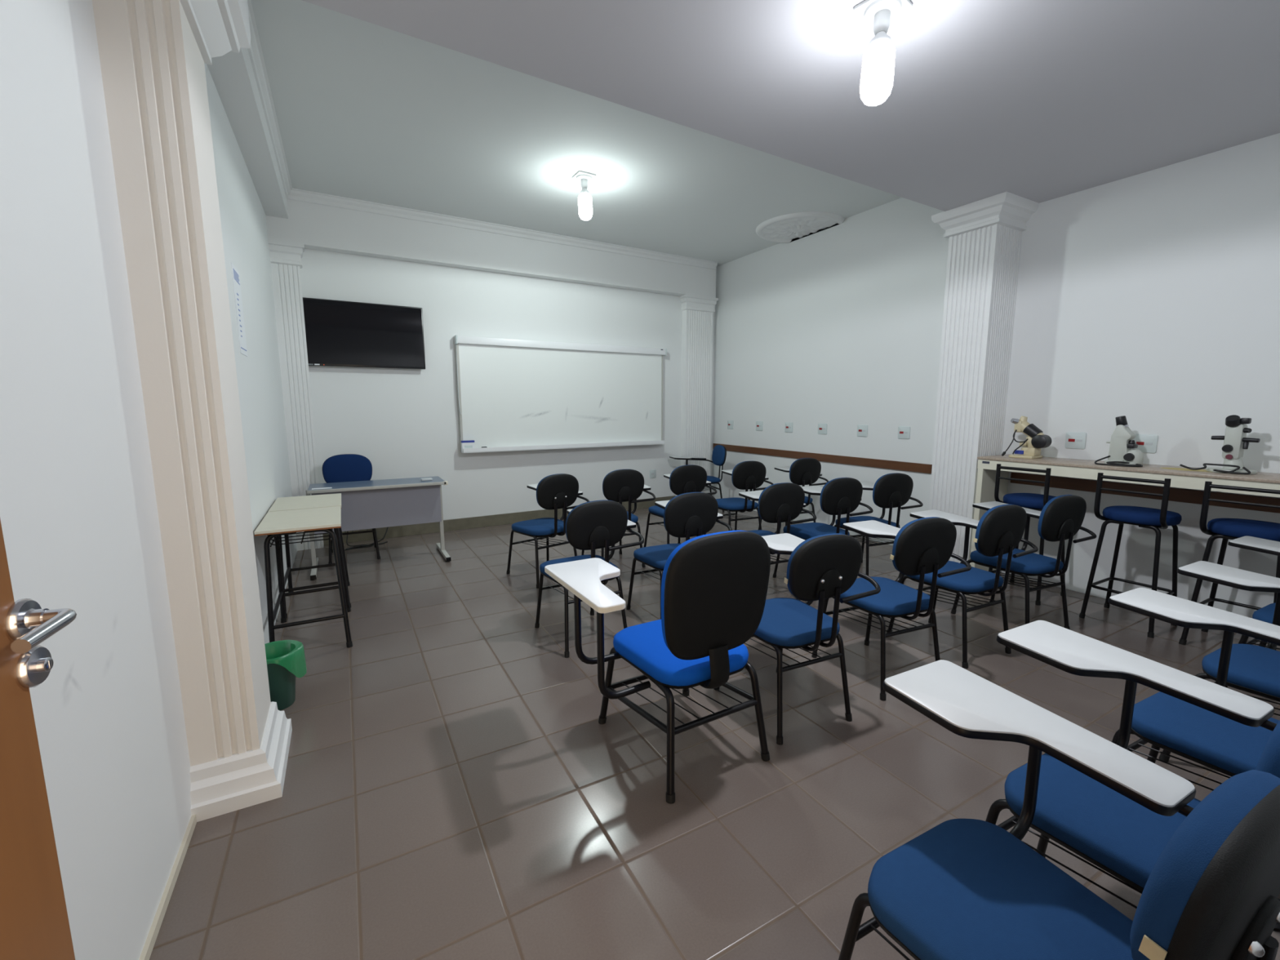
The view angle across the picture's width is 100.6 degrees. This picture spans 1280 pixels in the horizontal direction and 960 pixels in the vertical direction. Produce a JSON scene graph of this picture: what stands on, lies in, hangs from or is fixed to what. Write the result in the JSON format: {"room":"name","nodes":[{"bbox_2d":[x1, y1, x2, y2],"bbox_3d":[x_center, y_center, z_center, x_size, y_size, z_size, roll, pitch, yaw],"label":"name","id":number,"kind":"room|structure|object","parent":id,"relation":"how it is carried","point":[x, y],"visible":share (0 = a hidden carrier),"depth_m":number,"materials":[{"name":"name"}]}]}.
{"room":"science classroom","nodes":[
{"label":"science classroom","id":0,"kind":"room"},
{"bbox_2d":[0,0,297,959],"bbox_3d":[-2.177,-0.711,2.606,0.220,3.600,7.000,-4,9,-29],"label":"wall","id":1,"kind":"structure","parent":0,"point":[79,514],"depth_m":1.33,"materials":[{"name":"paint"}]},
{"bbox_2d":[138,814,196,959],"bbox_3d":[-1.029,1.324,0.911,0.012,0.030,2.216,-4,9,-29],"label":"baseboard","id":2,"kind":"structure","parent":1,"relation":"attached to","point":[148,948],"depth_m":1.57,"materials":[{"name":"beige"}]},
{"bbox_2d":[231,262,247,356],"bbox_3d":[-2.372,-0.998,3.150,0.004,0.500,0.260,-4,9,-29],"label":"notice","id":3,"kind":"object","parent":1,"relation":"attached to","point":[236,277],"visible":1,"depth_m":3.13,"materials":[{"name":"white paper"}]},
{"bbox_2d":[286,188,718,270],"bbox_3d":[-1.164,-2.869,6.259,5.280,0.090,0.055,-5,9,-31],"label":"crown molding","id":4,"kind":"structure","parent":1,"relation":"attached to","point":[295,194],"depth_m":5.90,"materials":[{"name":"white paint"}]},
{"bbox_2d":[92,0,292,822],"bbox_3d":[-1.613,-0.336,1.912,0.503,3.046,0.640,-4,9,-29],"label":"pillar","id":5,"kind":"structure","parent":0,"point":[153,54],"depth_m":1.80,"materials":[{"name":"white paint"}]},
{"bbox_2d":[300,248,716,519],"bbox_3d":[-1.372,-1.270,6.638,6.000,3.600,0.150,-5,9,-31],"label":"wall","id":6,"kind":"structure","parent":0,"point":[406,422],"depth_m":6.17,"materials":[{"name":"paint"}]},
{"bbox_2d":[302,297,425,368],"bbox_3d":[-2.863,-1.510,5.561,1.120,0.655,0.088,-5,9,-31],"label":"television","id":7,"kind":"object","parent":6,"relation":"attached to","point":[339,333],"visible":1,"depth_m":5.51,"materials":[{"name":"black"}]},
{"bbox_2d":[323,495,675,545],"bbox_3d":[-1.528,0.472,6.686,4.790,0.135,0.015,-5,9,-31],"label":"baseboard","id":8,"kind":"structure","parent":6,"relation":"attached to","point":[512,517],"depth_m":6.33,"materials":[{"name":"stone"}]},
{"bbox_2d":[455,343,665,453],"bbox_3d":[-0.867,-1.041,6.790,2.797,1.258,0.165,-5,9,-31],"label":"whiteboard","id":9,"kind":"object","parent":6,"relation":"attached to","point":[511,398],"visible":0.89,"depth_m":6.70,"materials":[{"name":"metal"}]},
{"bbox_2d":[460,440,475,452],"bbox_3d":[-1.993,-0.392,6.155,0.142,0.130,0.058,-5,9,-31],"label":"box","id":10,"kind":"object","parent":9,"relation":"on","point":[469,443],"visible":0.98,"depth_m":6.13,"materials":[{"name":"white"}]},
{"bbox_2d":[462,440,665,453],"bbox_3d":[-0.866,-0.441,6.847,2.770,0.053,0.120,-5,9,-31],"label":"marker tray","id":11,"kind":"object","parent":9,"relation":"on","point":[585,443],"depth_m":6.71,"materials":[{"name":"white metal"}]},
{"bbox_2d":[454,334,666,414],"bbox_3d":[-0.871,-1.295,6.786,2.840,0.889,0.108,-5,9,-31],"label":"case","id":12,"kind":"object","parent":6,"relation":"attached to","point":[458,339],"visible":1,"depth_m":6.55,"materials":[{"name":"white metal"}]},
{"bbox_2d":[649,469,656,478],"bbox_3d":[0.184,-0.089,7.650,0.110,0.120,0.010,-5,9,-31],"label":"wall socket","id":13,"kind":"object","parent":6,"relation":"attached to","point":[653,472],"visible":1,"depth_m":7.65,"materials":[{"name":"white plastic"}]},
{"bbox_2d":[149,507,1279,959],"bbox_3d":[0.192,1.031,3.487,6.760,0.100,8.800,-4,9,-29],"label":"floor","id":14,"kind":"structure","parent":0,"point":[455,788],"depth_m":2.09,"materials":[{"name":"tile"}]},
{"bbox_2d":[264,640,306,710],"bbox_3d":[-1.772,0.964,2.600,0.242,0.284,0.240,-4,9,-29],"label":"waste bin","id":15,"kind":"object","parent":14,"relation":"on","point":[285,659],"visible":0.59,"depth_m":2.57,"materials":[{"name":"plastic"}]},
{"bbox_2d":[267,239,324,551],"bbox_3d":[-3.450,-0.779,5.304,0.402,3.000,0.242,-4,9,-29],"label":"pilaster","id":16,"kind":"object","parent":14,"relation":"on","point":[286,262],"visible":0.8,"depth_m":5.22,"materials":[{"name":"white paint"}]},
{"bbox_2d":[253,506,352,647],"bbox_3d":[-2.108,0.616,3.381,0.434,0.764,0.691,-4,9,-29],"label":"table","id":17,"kind":"object","parent":14,"relation":"on","point":[274,524],"visible":0.99,"depth_m":3.22,"materials":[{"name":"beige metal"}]},
{"bbox_2d":[267,493,351,617],"bbox_3d":[-2.436,0.535,3.964,0.438,0.764,0.616,-4,9,-29],"label":"table","id":18,"kind":"object","parent":14,"relation":"on","point":[281,504],"visible":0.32,"depth_m":3.90,"materials":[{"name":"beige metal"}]},
{"bbox_2d":[322,453,380,564],"bbox_3d":[-2.819,0.257,5.180,0.442,0.983,0.568,-4,9,-29],"label":"chair","id":19,"kind":"object","parent":14,"relation":"on","point":[345,467],"visible":0.42,"depth_m":5.29,"materials":[{"name":"blue fabric"}]},
{"bbox_2d":[344,526,388,550],"bbox_3d":[-2.904,0.446,5.552,0.531,0.504,0.339,-4,9,-29],"label":"power cables","id":20,"kind":"object","parent":14,"relation":"on","point":[360,546],"visible":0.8,"depth_m":5.56,"materials":[{"name":"black plastic"}]},
{"bbox_2d":[305,475,451,579],"bbox_3d":[-2.416,0.401,4.966,1.161,0.752,0.628,-4,9,-29],"label":"desk","id":21,"kind":"object","parent":14,"relation":"on","point":[384,503],"visible":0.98,"depth_m":4.87,"materials":[{"name":"grey laminate"}]},
{"bbox_2d":[311,487,332,489],"bbox_3d":[-2.765,0.073,4.620,0.150,0.002,0.060,-4,9,-29],"label":"paper slip","id":22,"kind":"object","parent":21,"relation":"on","point":[322,487],"visible":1,"depth_m":4.60,"materials":[{"name":"white paper"}]},
{"bbox_2d":[420,477,432,480],"bbox_3d":[-2.051,-0.006,5.109,0.100,0.022,0.064,-4,9,-29],"label":"remote control","id":23,"kind":"object","parent":21,"relation":"on","point":[425,478],"visible":1,"depth_m":5.09,"materials":[{"name":"grey plastic"}]},
{"bbox_2d":[506,473,589,588],"bbox_3d":[-0.812,0.369,4.605,0.555,0.913,0.700,-7,11,-42],"label":"chair","id":24,"kind":"object","parent":14,"relation":"on","point":[559,491],"visible":0.91,"depth_m":4.34,"materials":[{"name":"black plastic"}]},
{"bbox_2d":[534,499,644,657],"bbox_3d":[-0.344,0.533,3.411,0.555,0.913,0.700,-5,9,-31],"label":"chair","id":25,"kind":"object","parent":14,"relation":"on","point":[592,526],"visible":0.73,"depth_m":3.10,"materials":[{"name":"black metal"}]},
{"bbox_2d":[581,469,655,567],"bbox_3d":[-0.219,0.320,4.950,0.555,0.913,0.700,-4,9,-27],"label":"chair","id":26,"kind":"object","parent":14,"relation":"on","point":[620,486],"visible":0.62,"depth_m":4.62,"materials":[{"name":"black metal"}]},
{"bbox_2d":[544,530,770,804],"bbox_3d":[0.064,0.652,2.246,0.717,0.998,0.729,-5,9,-30],"label":"chair","id":27,"kind":"object","parent":14,"relation":"on","point":[714,586],"visible":1,"depth_m":2.00,"materials":[{"name":"black plastic"}]},
{"bbox_2d":[626,492,732,619],"bbox_3d":[0.250,0.492,3.700,0.555,0.913,0.700,-4,9,-27],"label":"chair","id":28,"kind":"object","parent":14,"relation":"on","point":[687,515],"visible":0.68,"depth_m":3.39,"materials":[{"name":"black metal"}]},
{"bbox_2d":[644,464,716,546],"bbox_3d":[0.380,0.273,5.279,0.555,0.913,0.700,-4,9,-26],"label":"chair","id":29,"kind":"object","parent":14,"relation":"on","point":[688,478],"visible":0.61,"depth_m":4.95,"materials":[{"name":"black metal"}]},
{"bbox_2d":[669,444,726,511],"bbox_3d":[0.825,-0.034,7.492,0.700,0.913,0.555,-2,8,-15],"label":"chair","id":30,"kind":"object","parent":14,"relation":"on","point":[719,451],"visible":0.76,"depth_m":7.42,"materials":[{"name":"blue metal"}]},
{"bbox_2d":[679,293,718,493],"bbox_3d":[0.831,-1.139,7.851,0.575,3.000,0.230,-5,9,-31],"label":"pilaster","id":31,"kind":"object","parent":14,"relation":"on","point":[698,311],"visible":0.74,"depth_m":7.74,"materials":[{"name":"white paint"}]},
{"bbox_2d":[703,460,773,534],"bbox_3d":[1.028,0.223,5.635,0.555,0.913,0.700,-4,9,-24],"label":"chair","id":32,"kind":"object","parent":14,"relation":"on","point":[745,475],"visible":0.78,"depth_m":5.34,"materials":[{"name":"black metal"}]},
{"bbox_2d":[738,482,816,600],"bbox_3d":[0.945,0.433,4.116,0.555,0.913,0.700,-4,9,-25],"label":"chair","id":33,"kind":"object","parent":14,"relation":"on","point":[778,503],"visible":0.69,"depth_m":3.77,"materials":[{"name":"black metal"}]},
{"bbox_2d":[758,457,828,529],"bbox_3d":[1.687,0.181,5.930,0.555,0.913,0.700,-3,9,-23],"label":"chair","id":34,"kind":"object","parent":14,"relation":"on","point":[803,471],"visible":0.59,"depth_m":5.58,"materials":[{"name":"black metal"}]},
{"bbox_2d":[714,533,880,745],"bbox_3d":[0.727,0.644,2.600,0.555,0.913,0.700,-4,9,-25],"label":"chair","id":35,"kind":"object","parent":14,"relation":"on","point":[821,567],"visible":0.89,"depth_m":2.31,"materials":[{"name":"blue fabric"}]},
{"bbox_2d":[773,477,873,577],"bbox_3d":[1.479,0.395,4.387,0.555,0.913,0.700,-4,9,-24],"label":"chair","id":36,"kind":"object","parent":14,"relation":"on","point":[840,495],"visible":0.73,"depth_m":4.07,"materials":[{"name":"black metal"}]},
{"bbox_2d":[833,472,923,575],"bbox_3d":[2.015,0.357,4.657,0.555,0.913,0.700,-3,8,-21],"label":"chair","id":37,"kind":"object","parent":14,"relation":"on","point":[890,491],"visible":0.66,"depth_m":4.33,"materials":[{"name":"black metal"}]},
{"bbox_2d":[811,516,971,700],"bbox_3d":[1.345,0.596,2.939,0.555,0.913,0.700,-3,9,-23],"label":"chair","id":38,"kind":"object","parent":14,"relation":"on","point":[922,546],"visible":0.88,"depth_m":2.66,"materials":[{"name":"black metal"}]},
{"bbox_2d":[886,504,1038,668],"bbox_3d":[1.932,0.549,3.267,0.555,0.913,0.700,-4,9,-26],"label":"chair","id":39,"kind":"object","parent":14,"relation":"on","point":[1000,529],"visible":0.89,"depth_m":2.98,"materials":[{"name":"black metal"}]},
{"bbox_2d":[951,494,1096,630],"bbox_3d":[2.537,0.504,3.587,0.555,0.913,0.700,-3,9,-23],"label":"chair","id":40,"kind":"object","parent":14,"relation":"on","point":[1062,517],"visible":0.83,"depth_m":3.31,"materials":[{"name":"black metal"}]},
{"bbox_2d":[988,463,1065,605],"bbox_3d":[2.995,0.385,4.081,0.424,1.012,0.392,-4,9,-29],"label":"bar stool","id":41,"kind":"object","parent":14,"relation":"on","point":[1028,500],"visible":0.34,"depth_m":3.95,"materials":[{"name":"black metal"}]},
{"bbox_2d":[838,659,1279,959],"bbox_3d":[0.776,0.851,1.099,0.555,0.914,0.723,-4,9,-27],"label":"chair","id":42,"kind":"object","parent":14,"relation":"on","point":[960,889],"visible":1,"depth_m":1.03,"materials":[{"name":"blue fabric"}]},
{"bbox_2d":[969,453,1279,571],"bbox_3d":[3.507,0.447,3.508,0.469,1.040,2.305,-4,9,-29],"label":"countertop","id":43,"kind":"structure","parent":14,"relation":"on","point":[987,465],"depth_m":3.65,"materials":[{"name":"stone"}]},
{"bbox_2d":[1001,416,1051,458],"bbox_3d":[3.060,-0.338,4.187,0.199,0.329,0.276,-4,9,-29],"label":"microscope","id":44,"kind":"object","parent":43,"relation":"on","point":[1036,440],"visible":1,"depth_m":4.16,"materials":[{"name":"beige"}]},
{"bbox_2d":[1094,415,1143,466],"bbox_3d":[3.330,-0.271,3.660,0.203,0.341,0.243,-4,9,-29],"label":"microscope","id":45,"kind":"object","parent":43,"relation":"on","point":[1121,453],"visible":1,"depth_m":3.65,"materials":[{"name":"white plastic"}]},
{"bbox_2d":[1160,467,1208,471],"bbox_3d":[3.535,-0.066,3.416,0.176,0.002,0.286,-4,9,-29],"label":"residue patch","id":46,"kind":"object","parent":43,"relation":"on","point":[1175,468],"visible":0.77,"depth_m":3.41,"materials":[{"name":"beige"}]},
{"bbox_2d":[1179,414,1260,474],"bbox_3d":[3.599,-0.225,3.284,0.205,0.352,0.307,-4,9,-29],"label":"microscope","id":47,"kind":"object","parent":43,"relation":"on","point":[1235,441],"visible":1,"depth_m":3.22,"materials":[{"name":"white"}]},
{"bbox_2d":[1079,472,1182,638],"bbox_3d":[3.298,0.460,3.534,0.424,1.012,0.392,-4,9,-29],"label":"bar stool","id":48,"kind":"object","parent":14,"relation":"on","point":[1155,519],"visible":0.91,"depth_m":3.47,"materials":[{"name":"black metal"}]},
{"bbox_2d":[985,620,1279,932],"bbox_3d":[1.257,0.812,1.374,0.555,0.914,0.723,-4,9,-27],"label":"chair","id":49,"kind":"object","parent":14,"relation":"on","point":[1101,825],"visible":0.53,"depth_m":1.35,"materials":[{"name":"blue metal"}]},
{"bbox_2d":[1107,587,1279,791],"bbox_3d":[1.881,0.768,1.689,0.555,0.914,0.723,-4,9,-26],"label":"chair","id":50,"kind":"object","parent":14,"relation":"on","point":[1227,746],"visible":0.73,"depth_m":1.71,"materials":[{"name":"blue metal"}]},
{"bbox_2d":[1158,560,1279,762],"bbox_3d":[2.500,0.717,2.043,0.555,0.914,0.723,-4,9,-27],"label":"chair","id":51,"kind":"object","parent":14,"relation":"on","point":[1255,669],"visible":0.77,"depth_m":2.12,"materials":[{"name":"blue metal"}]},
{"bbox_2d":[1178,480,1279,650],"bbox_3d":[3.574,0.516,3.125,0.424,1.012,0.392,-4,9,-29],"label":"bar stool","id":52,"kind":"object","parent":14,"relation":"on","point":[1227,529],"visible":0.74,"depth_m":3.11,"materials":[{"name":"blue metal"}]},
{"bbox_2d":[1225,536,1279,688],"bbox_3d":[3.235,0.652,2.506,0.555,0.914,0.723,-4,9,-27],"label":"chair","id":53,"kind":"object","parent":14,"relation":"on","point":[1265,614],"visible":0.33,"depth_m":2.68,"materials":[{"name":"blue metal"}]},
{"bbox_2d":[250,0,1279,266],"bbox_3d":[0.213,-2.406,3.719,5.730,0.555,7.200,-4,9,-29],"label":"ceiling","id":54,"kind":"structure","parent":0,"point":[699,124],"depth_m":3.05,"materials":[{"name":"paint"}]},
{"bbox_2d":[206,47,288,218],"bbox_3d":[-2.543,-2.388,3.441,0.175,0.265,3.600,-4,9,-29],"label":"beam","id":55,"kind":"structure","parent":54,"relation":"attached to","point":[233,75],"depth_m":3.37,"materials":[{"name":"white paint"}]},
{"bbox_2d":[247,0,292,197],"bbox_3d":[-2.433,-2.480,3.467,0.055,0.090,3.520,-4,9,-29],"label":"crown molding","id":56,"kind":"structure","parent":54,"relation":"attached to","point":[255,54],"depth_m":3.45,"materials":[{"name":"white paint"}]},
{"bbox_2d":[266,199,715,297],"bbox_3d":[-1.257,-2.683,6.343,5.390,0.480,0.140,-5,9,-31],"label":"beam","id":57,"kind":"structure","parent":54,"relation":"attached to","point":[315,226],"depth_m":5.92,"materials":[{"name":"white paint"}]},
{"bbox_2d":[572,170,596,220],"bbox_3d":[-0.497,-2.519,4.749,0.170,0.370,0.170,-5,9,-31],"label":"ceiling lamp","id":58,"kind":"object","parent":54,"relation":"hanging from","point":[584,198],"visible":1,"depth_m":4.71,"materials":[{"name":"white glass"}]},
{"bbox_2d":[580,177,587,188],"bbox_3d":[-0.496,-2.635,4.734,0.063,0.080,0.062,-5,9,-31],"label":"socket","id":59,"kind":"object","parent":58,"relation":"attached to","point":[584,180],"depth_m":4.71,"materials":[{"name":"white plastic"}]},
{"bbox_2d":[755,211,844,243],"bbox_3d":[1.712,-2.867,6.027,0.718,0.040,0.990,-4,9,-29],"label":"ceiling medallion","id":60,"kind":"object","parent":54,"relation":"attached to","point":[788,228],"visible":1,"depth_m":5.96,"materials":[{"name":"white paint"}]},
{"bbox_2d":[853,0,912,106],"bbox_3d":[0.977,-1.725,2.163,0.170,0.370,0.170,-7,10,-41],"label":"ceiling lamp","id":61,"kind":"object","parent":54,"relation":"hanging from","point":[878,59],"visible":1,"depth_m":2.12,"materials":[{"name":"white glass"}]},
{"bbox_2d":[872,8,890,35],"bbox_3d":[0.976,-1.840,2.146,0.064,0.081,0.062,-7,10,-41],"label":"socket","id":62,"kind":"object","parent":61,"relation":"attached to","point":[881,17],"depth_m":2.12,"materials":[{"name":"white plastic"}]},
{"bbox_2d":[928,191,1039,563],"bbox_3d":[2.877,-0.716,4.603,0.605,3.046,0.590,-4,9,-29],"label":"pillar","id":63,"kind":"structure","parent":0,"point":[984,236],"depth_m":4.42,"materials":[{"name":"white paint"}]},
{"bbox_2d":[712,133,1279,617],"bbox_3d":[2.666,-1.113,5.452,0.150,3.600,7.300,-4,9,-29],"label":"wall","id":64,"kind":"structure","parent":0,"point":[1151,298],"depth_m":4.10,"materials":[{"name":"paint"}]},
{"bbox_2d":[727,420,733,429],"bbox_3d":[1.320,-0.808,7.765,0.012,0.128,0.132,-4,9,-29],"label":"wall outlet","id":65,"kind":"object","parent":64,"relation":"attached to","point":[730,423],"visible":1,"depth_m":7.76,"materials":[{"name":"white plastic"}]},
{"bbox_2d":[755,421,763,431],"bbox_3d":[1.622,-0.734,7.228,0.012,0.128,0.132,-4,9,-29],"label":"wall outlet","id":66,"kind":"object","parent":64,"relation":"attached to","point":[758,424],"visible":1,"depth_m":7.22,"materials":[{"name":"white plastic"}]},
{"bbox_2d":[784,422,792,432],"bbox_3d":[1.890,-0.669,6.753,0.012,0.128,0.132,-4,9,-29],"label":"wall outlet","id":67,"kind":"object","parent":64,"relation":"attached to","point":[788,425],"visible":1,"depth_m":6.75,"materials":[{"name":"white plastic"}]},
{"bbox_2d":[712,443,932,473],"bbox_3d":[1.973,-0.312,6.643,0.020,0.088,3.475,-4,9,-29],"label":"trim","id":68,"kind":"structure","parent":64,"relation":"attached to","point":[883,464],"depth_m":6.08,"materials":[{"name":"brown wood"}]},
{"bbox_2d":[817,423,826,434],"bbox_3d":[2.155,-0.604,6.281,0.012,0.128,0.132,-4,9,-29],"label":"wall outlet","id":69,"kind":"object","parent":64,"relation":"attached to","point":[822,428],"visible":1,"depth_m":6.28,"materials":[{"name":"white plastic"}]},
{"bbox_2d":[857,424,867,436],"bbox_3d":[2.426,-0.538,5.801,0.012,0.128,0.132,-4,9,-29],"label":"wall outlet","id":70,"kind":"object","parent":64,"relation":"attached to","point":[862,429],"visible":1,"depth_m":5.79,"materials":[{"name":"white plastic"}]},
{"bbox_2d":[897,426,910,439],"bbox_3d":[2.667,-0.479,5.373,0.012,0.128,0.132,-4,9,-29],"label":"wall outlet","id":71,"kind":"object","parent":64,"relation":"attached to","point":[904,432],"visible":1,"depth_m":5.37,"materials":[{"name":"white plastic"}]},
{"bbox_2d":[1064,431,1086,448],"bbox_3d":[3.374,-0.307,4.118,0.012,0.128,0.132,-4,9,-29],"label":"wall outlet","id":72,"kind":"object","parent":64,"relation":"attached to","point":[1074,440],"visible":1,"depth_m":4.11,"materials":[{"name":"white plastic"}]},
{"bbox_2d":[1010,472,1279,513],"bbox_3d":[3.670,0.103,3.631,0.020,0.088,2.080,-4,9,-29],"label":"trim","id":73,"kind":"structure","parent":64,"relation":"attached to","point":[1185,495],"depth_m":3.73,"materials":[{"name":"brown wood"}]},
{"bbox_2d":[1132,434,1158,453],"bbox_3d":[3.574,-0.258,3.764,0.012,0.128,0.132,-4,9,-29],"label":"wall outlet","id":74,"kind":"object","parent":64,"relation":"attached to","point":[1147,443],"visible":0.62,"depth_m":3.75,"materials":[{"name":"white plastic"}]},
{"bbox_2d":[1136,441,1144,444],"bbox_3d":[3.559,-0.260,3.782,0.004,0.022,0.042,-4,9,-29],"label":"socket","id":75,"kind":"object","parent":74,"relation":"attached to","point":[1137,442],"depth_m":3.78,"materials":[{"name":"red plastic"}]},
{"bbox_3d":[1.948,-0.491,0.971,5.715,3.600,0.150,-4,9,-29],"label":"wall","id":76,"kind":"structure","parent":0,"visible":0},
{"bbox_2d":[0,519,76,959],"bbox_3d":[-0.582,0.362,0.278,0.090,2.092,0.884,-3,8,-21],"label":"door","id":77,"kind":"structure","parent":76,"relation":"in","point":[34,924],"depth_m":0.62,"materials":[{"name":"brown wood"}]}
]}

